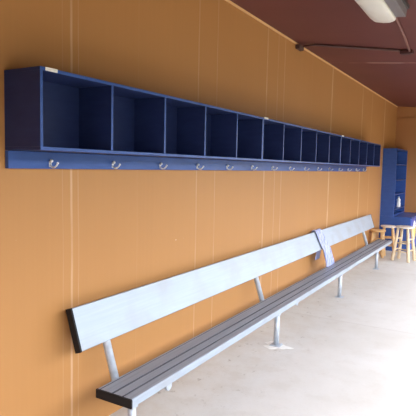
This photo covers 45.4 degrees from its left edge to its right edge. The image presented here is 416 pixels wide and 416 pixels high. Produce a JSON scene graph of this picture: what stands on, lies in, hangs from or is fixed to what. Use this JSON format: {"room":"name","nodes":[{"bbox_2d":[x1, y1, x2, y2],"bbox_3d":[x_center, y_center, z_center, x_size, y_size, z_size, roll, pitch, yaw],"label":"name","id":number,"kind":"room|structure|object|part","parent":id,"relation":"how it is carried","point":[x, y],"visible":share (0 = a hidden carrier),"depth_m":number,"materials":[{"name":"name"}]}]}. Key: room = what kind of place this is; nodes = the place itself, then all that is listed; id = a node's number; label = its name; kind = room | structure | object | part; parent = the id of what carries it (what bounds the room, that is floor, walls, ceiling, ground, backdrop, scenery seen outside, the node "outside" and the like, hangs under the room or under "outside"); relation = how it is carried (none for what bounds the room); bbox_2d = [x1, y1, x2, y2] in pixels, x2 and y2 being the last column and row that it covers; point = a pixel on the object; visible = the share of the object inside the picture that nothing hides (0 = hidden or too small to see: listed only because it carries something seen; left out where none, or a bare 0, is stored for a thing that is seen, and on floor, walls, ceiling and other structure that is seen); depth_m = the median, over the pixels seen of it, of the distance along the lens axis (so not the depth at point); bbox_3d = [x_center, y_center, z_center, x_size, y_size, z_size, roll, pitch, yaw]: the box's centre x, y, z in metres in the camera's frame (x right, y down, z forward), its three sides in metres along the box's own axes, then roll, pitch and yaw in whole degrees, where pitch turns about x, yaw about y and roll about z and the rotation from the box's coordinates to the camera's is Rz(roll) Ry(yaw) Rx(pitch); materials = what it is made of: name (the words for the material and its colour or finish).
{"room":"changing room","nodes":[
{"label":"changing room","id":0,"kind":"room"},
{"bbox_2d":[0,0,396,415],"bbox_3d":[0.748,-0.384,6.166,0.200,3.470,15.800,4,6,30],"label":"wall","id":1,"kind":"structure","parent":0,"point":[70,238],"depth_m":3.91,"materials":[{"name":"orange paint"}]},
{"bbox_2d":[4,66,262,160],"bbox_3d":[-0.286,-0.618,3.889,0.289,0.437,2.817,4,6,30],"label":"cubby shelf","id":2,"kind":"object","parent":1,"relation":"attached to","point":[46,109],"visible":1,"depth_m":3.22,"materials":[{"name":"blue laminate"}]},
{"bbox_3d":[-0.998,-0.532,2.687,0.288,0.398,0.018,4,6,30],"label":"panel","id":3,"kind":"part","parent":2,"relation":"part of","materials":[{"name":"blue laminate"}]},
{"bbox_3d":[-0.282,-0.825,3.872,0.288,0.019,2.817,4,6,30],"label":"panel","id":4,"kind":"part","parent":2,"relation":"part of","materials":[{"name":"blue laminate"}]},
{"bbox_3d":[-0.291,-0.409,3.907,0.288,0.019,2.817,4,6,30],"label":"panel","id":5,"kind":"part","parent":2,"relation":"part of","materials":[{"name":"blue laminate"}]},
{"bbox_3d":[-0.406,-0.626,3.960,0.011,0.398,2.781,4,6,30],"label":"panel","id":6,"kind":"part","parent":2,"relation":"part of","materials":[{"name":"blue laminate"}]},
{"bbox_3d":[0.425,-0.702,5.092,0.288,0.398,0.018,4,6,30],"label":"panel","id":7,"kind":"part","parent":2,"relation":"part of","materials":[{"name":"blue laminate"}]},
{"bbox_2d":[163,383,171,390],"bbox_3d":[-0.407,1.391,3.971,0.244,0.110,0.110,4,6,30],"label":"pipe stub","id":8,"kind":"object","parent":1,"relation":"attached to","point":[169,386],"visible":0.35,"depth_m":3.90,"materials":[{"name":"silver metal"}]},
{"bbox_2d":[5,150,366,171],"bbox_3d":[1.061,-0.525,6.381,0.102,0.101,8.457,4,6,30],"label":"board","id":9,"kind":"object","parent":1,"relation":"attached to","point":[13,159],"visible":1,"depth_m":3.72,"materials":[{"name":"blue paint"}]},
{"bbox_2d":[257,117,340,164],"bbox_3d":[1.147,-0.792,6.311,0.289,0.444,2.817,4,6,30],"label":"cubby shelf","id":10,"kind":"object","parent":1,"relation":"attached to","point":[283,142],"visible":0.87,"depth_m":6.07,"materials":[{"name":"blue laminate"}]},
{"bbox_3d":[0.435,-0.704,5.109,0.288,0.398,0.018,4,6,30],"label":"panel","id":11,"kind":"part","parent":10,"relation":"part of","materials":[{"name":"blue laminate"}]},
{"bbox_3d":[1.142,-0.581,6.329,0.288,0.019,2.817,4,6,30],"label":"panel","id":12,"kind":"part","parent":10,"relation":"part of","materials":[{"name":"blue laminate"}]},
{"bbox_3d":[1.151,-0.996,6.294,0.288,0.019,2.817,4,6,30],"label":"panel","id":13,"kind":"part","parent":10,"relation":"part of","materials":[{"name":"blue laminate"}]},
{"bbox_3d":[1.858,-0.874,7.514,0.288,0.398,0.018,4,6,30],"label":"panel","id":14,"kind":"part","parent":10,"relation":"part of","materials":[{"name":"blue laminate"}]},
{"bbox_2d":[295,44,303,50],"bbox_3d":[1.190,-2.079,6.453,0.063,0.060,0.170,4,6,30],"label":"junction box","id":15,"kind":"object","parent":1,"relation":"attached to","point":[299,47],"visible":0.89,"depth_m":6.40,"materials":[{"name":"brown metal"}]},
{"bbox_2d":[225,0,397,106],"bbox_3d":[0.876,-2.087,5.969,0.012,0.022,15.400,4,6,30],"label":"trim","id":16,"kind":"structure","parent":1,"relation":"attached to","point":[228,1],"depth_m":6.23,"materials":[{"name":"brown wood"}]},
{"bbox_2d":[322,135,380,166],"bbox_3d":[2.580,-0.964,8.732,0.289,0.444,2.817,4,6,30],"label":"cubby shelf","id":17,"kind":"object","parent":1,"relation":"attached to","point":[354,152],"visible":0.8,"depth_m":8.49,"materials":[{"name":"blue laminate"}]},
{"bbox_3d":[2.575,-0.752,8.750,0.288,0.019,2.817,4,6,30],"label":"panel","id":18,"kind":"part","parent":17,"relation":"part of","materials":[{"name":"blue laminate"}]},
{"bbox_3d":[2.584,-1.168,8.716,0.288,0.019,2.817,4,6,30],"label":"panel","id":19,"kind":"part","parent":17,"relation":"part of","materials":[{"name":"blue laminate"}]},
{"bbox_3d":[3.291,-1.045,9.935,0.288,0.398,0.018,4,6,30],"label":"panel","id":20,"kind":"part","parent":17,"relation":"part of","materials":[{"name":"blue laminate"}]},
{"bbox_2d":[109,247,415,415],"bbox_3d":[2.062,1.514,5.522,3.344,0.153,15.800,4,6,30],"label":"floor","id":21,"kind":"structure","parent":0,"point":[354,354],"depth_m":4.75,"materials":[{"name":"concrete"}]},
{"bbox_2d":[66,214,392,415],"bbox_3d":[1.460,0.852,6.795,0.497,0.934,8.605,4,6,30],"label":"bench","id":22,"kind":"object","parent":21,"relation":"on","point":[94,323],"visible":0.95,"depth_m":4.17,"materials":[{"name":"metal"}]},
{"bbox_3d":[-0.486,1.412,3.163,0.054,0.327,0.054,4,6,30],"label":"leg","id":23,"kind":"part","parent":22,"relation":"part of","materials":[{"name":"silver metal"}]},
{"bbox_3d":[0.401,0.630,5.276,0.125,0.276,4.918,4,6,30],"label":"backrest","id":24,"kind":"part","parent":22,"relation":"part of","materials":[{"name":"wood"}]},
{"bbox_3d":[0.714,1.429,5.210,0.110,0.016,0.110,4,6,30],"label":"plate","id":25,"kind":"part","parent":22,"relation":"part of","materials":[{"name":"silver metal"}]},
{"bbox_3d":[0.717,1.268,5.197,0.054,0.327,0.054,4,6,30],"label":"leg","id":26,"kind":"part","parent":22,"relation":"part of","materials":[{"name":"silver metal"}]},
{"bbox_2d":[311,229,333,266],"bbox_3d":[1.720,0.587,7.457,0.238,0.554,0.509,4,6,30],"label":"towel","id":27,"kind":"object","parent":22,"relation":"on","point":[329,260],"visible":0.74,"depth_m":7.40,"materials":[{"name":"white fabric"}]},
{"bbox_3d":[1.911,1.125,7.214,0.054,0.327,0.054,4,6,30],"label":"leg","id":28,"kind":"part","parent":22,"relation":"part of","materials":[{"name":"silver metal"}]},
{"bbox_3d":[2.524,0.376,8.864,0.125,0.276,3.423,4,6,30],"label":"backrest","id":29,"kind":"part","parent":22,"relation":"part of","materials":[{"name":"wood"}]},
{"bbox_3d":[3.154,0.977,9.314,0.054,0.327,0.054,4,6,30],"label":"leg","id":30,"kind":"part","parent":22,"relation":"part of","materials":[{"name":"silver metal"}]},
{"bbox_2d":[370,229,385,257],"bbox_3d":[3.652,0.755,10.721,0.321,0.575,0.322,4,5,27],"label":"wooden stool","id":31,"kind":"object","parent":21,"relation":"on","point":[383,253],"visible":0.65,"depth_m":10.64,"materials":[{"name":"brown wood"}]},
{"bbox_3d":[3.658,0.486,10.698,0.320,0.036,0.320,4,5,27],"label":"seat","id":32,"kind":"part","parent":31,"relation":"part of","materials":[{"name":"brown wood"}]},
{"bbox_3d":[3.697,0.783,10.577,0.063,0.545,0.124,0,5,-19],"label":"leg","id":33,"kind":"part","parent":31,"relation":"part of","materials":[{"name":"brown wood"}]},
{"bbox_2d":[379,225,395,253],"bbox_3d":[3.994,0.705,11.050,0.346,0.636,0.348,3,5,22],"label":"wooden stool","id":34,"kind":"object","parent":21,"relation":"on","point":[392,227],"visible":0.56,"depth_m":10.91,"materials":[{"name":"brown wood"}]},
{"bbox_3d":[4.000,0.406,11.025,0.330,0.036,0.330,3,5,22],"label":"seat","id":35,"kind":"part","parent":34,"relation":"part of","materials":[{"name":"beige wood"}]},
{"bbox_3d":[4.057,0.734,10.902,0.063,0.605,0.138,-1,5,-25],"label":"leg","id":36,"kind":"part","parent":34,"relation":"part of","materials":[{"name":"brown wood"}]},
{"bbox_2d":[379,212,415,251],"bbox_3d":[4.653,0.551,12.031,0.708,0.800,1.458,4,6,30],"label":"base cabinet","id":37,"kind":"object","parent":21,"relation":"on","point":[405,218],"visible":0.6,"depth_m":11.46,"materials":[{"name":"blue paint"}]},
{"bbox_2d":[380,212,415,218],"bbox_3d":[4.657,0.167,12.002,0.698,0.030,1.458,4,6,30],"label":"countertop","id":38,"kind":"structure","parent":37,"relation":"on","point":[407,215],"depth_m":11.60,"materials":[{"name":"blue paint"}]},
{"bbox_2d":[380,148,407,215],"bbox_3d":[4.507,-0.633,12.041,0.304,1.552,1.446,4,6,30],"label":"bookcase","id":39,"kind":"object","parent":38,"relation":"on","point":[394,166],"visible":0.99,"depth_m":11.47,"materials":[{"name":"blue paint"}]},
{"bbox_3d":[4.146,-0.578,11.431,0.304,1.527,0.025,4,6,30],"label":"panel","id":40,"kind":"part","parent":39,"relation":"part of","materials":[{"name":"blue paint"}]},
{"bbox_3d":[4.524,-1.394,11.977,0.304,0.025,1.446,4,6,30],"label":"panel","id":41,"kind":"part","parent":39,"relation":"part of","materials":[{"name":"blue paint"}]},
{"bbox_2d":[396,196,400,206],"bbox_3d":[4.669,-0.152,12.197,0.092,0.262,0.092,4,6,30],"label":"bottle","id":42,"kind":"object","parent":39,"relation":"on","point":[398,199],"visible":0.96,"depth_m":12.17,"materials":[{"name":"white plastic"}]},
{"bbox_3d":[4.868,-0.664,12.652,0.304,1.527,0.025,4,6,30],"label":"panel","id":43,"kind":"part","parent":39,"relation":"part of","materials":[{"name":"blue paint"}]},
{"bbox_3d":[4.752,0.579,11.566,0.020,0.685,0.693,4,6,30],"label":"door","id":44,"kind":"part","parent":37,"relation":"part of","materials":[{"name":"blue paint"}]},
{"bbox_2d":[391,225,415,262],"bbox_3d":[4.042,0.732,10.255,0.386,0.716,0.388,6,7,43],"label":"wooden stool","id":45,"kind":"object","parent":21,"relation":"on","point":[407,242],"visible":1,"depth_m":10.22,"materials":[{"name":"brown wood"}]},
{"bbox_3d":[3.856,0.744,10.250,0.150,0.685,0.064,1,5,-1],"label":"leg","id":46,"kind":"part","parent":45,"relation":"part of","materials":[{"name":"brown wood"}]},
{"bbox_3d":[4.036,0.732,10.442,0.064,0.685,0.150,1,5,-3],"label":"leg","id":47,"kind":"part","parent":45,"relation":"part of","materials":[{"name":"brown wood"}]},
{"bbox_3d":[4.050,0.393,10.227,0.376,0.036,0.376,6,7,43],"label":"seat","id":48,"kind":"part","parent":45,"relation":"part of","materials":[{"name":"beige wood"}]},
{"bbox_3d":[4.048,0.763,10.071,0.064,0.685,0.150,1,5,-3],"label":"leg","id":49,"kind":"part","parent":45,"relation":"part of","materials":[{"name":"brown wood"}]},
{"bbox_3d":[4.228,0.751,10.263,0.150,0.685,0.064,1,5,-1],"label":"leg","id":50,"kind":"part","parent":45,"relation":"part of","materials":[{"name":"brown wood"}]},
{"bbox_2d":[230,0,415,106],"bbox_3d":[2.159,-1.953,5.220,3.494,0.437,16.200,4,6,30],"label":"ceiling","id":51,"kind":"structure","parent":0,"point":[390,74],"depth_m":5.83,"materials":[{"name":"brown paint"}]},
{"bbox_2d":[303,44,399,50],"bbox_3d":[1.810,-2.033,6.311,1.188,0.111,0.049,2,5,10],"label":"conduit","id":52,"kind":"object","parent":51,"relation":"attached to","point":[310,45],"visible":1,"depth_m":6.30,"materials":[{"name":"red"}]},
{"bbox_2d":[355,0,409,22],"bbox_3d":[1.415,-1.746,4.141,0.339,0.163,1.174,4,6,30],"label":"ceiling light","id":53,"kind":"object","parent":51,"relation":"attached to","point":[381,11],"visible":1,"depth_m":4.29,"materials":[{"name":"grey plastic"}]},
{"bbox_3d":[1.532,-1.772,4.026,0.022,0.032,1.050,10,8,30],"label":"edge rail","id":54,"kind":"part","parent":53,"relation":"part of","materials":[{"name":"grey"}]},
{"bbox_2d":[396,17,410,51],"bbox_3d":[2.101,-1.889,5.375,0.034,0.034,1.804,4,5,27],"label":"conduit","id":55,"kind":"object","parent":51,"relation":"attached to","point":[397,20],"visible":0.79,"depth_m":5.39,"materials":[{"name":"red"}]},
{"bbox_2d":[400,49,413,55],"bbox_3d":[2.494,-1.950,6.244,0.150,0.049,0.100,4,6,30],"label":"junction box","id":56,"kind":"object","parent":51,"relation":"attached to","point":[402,52],"visible":1,"depth_m":6.21,"materials":[{"name":"red"}]},
{"bbox_2d":[395,106,415,212],"bbox_3d":[6.152,-0.763,12.021,3.144,3.485,0.200,4,6,30],"label":"wall","id":57,"kind":"structure","parent":0,"point":[405,139],"depth_m":12.52,"materials":[{"name":"orange paint"}]}
]}

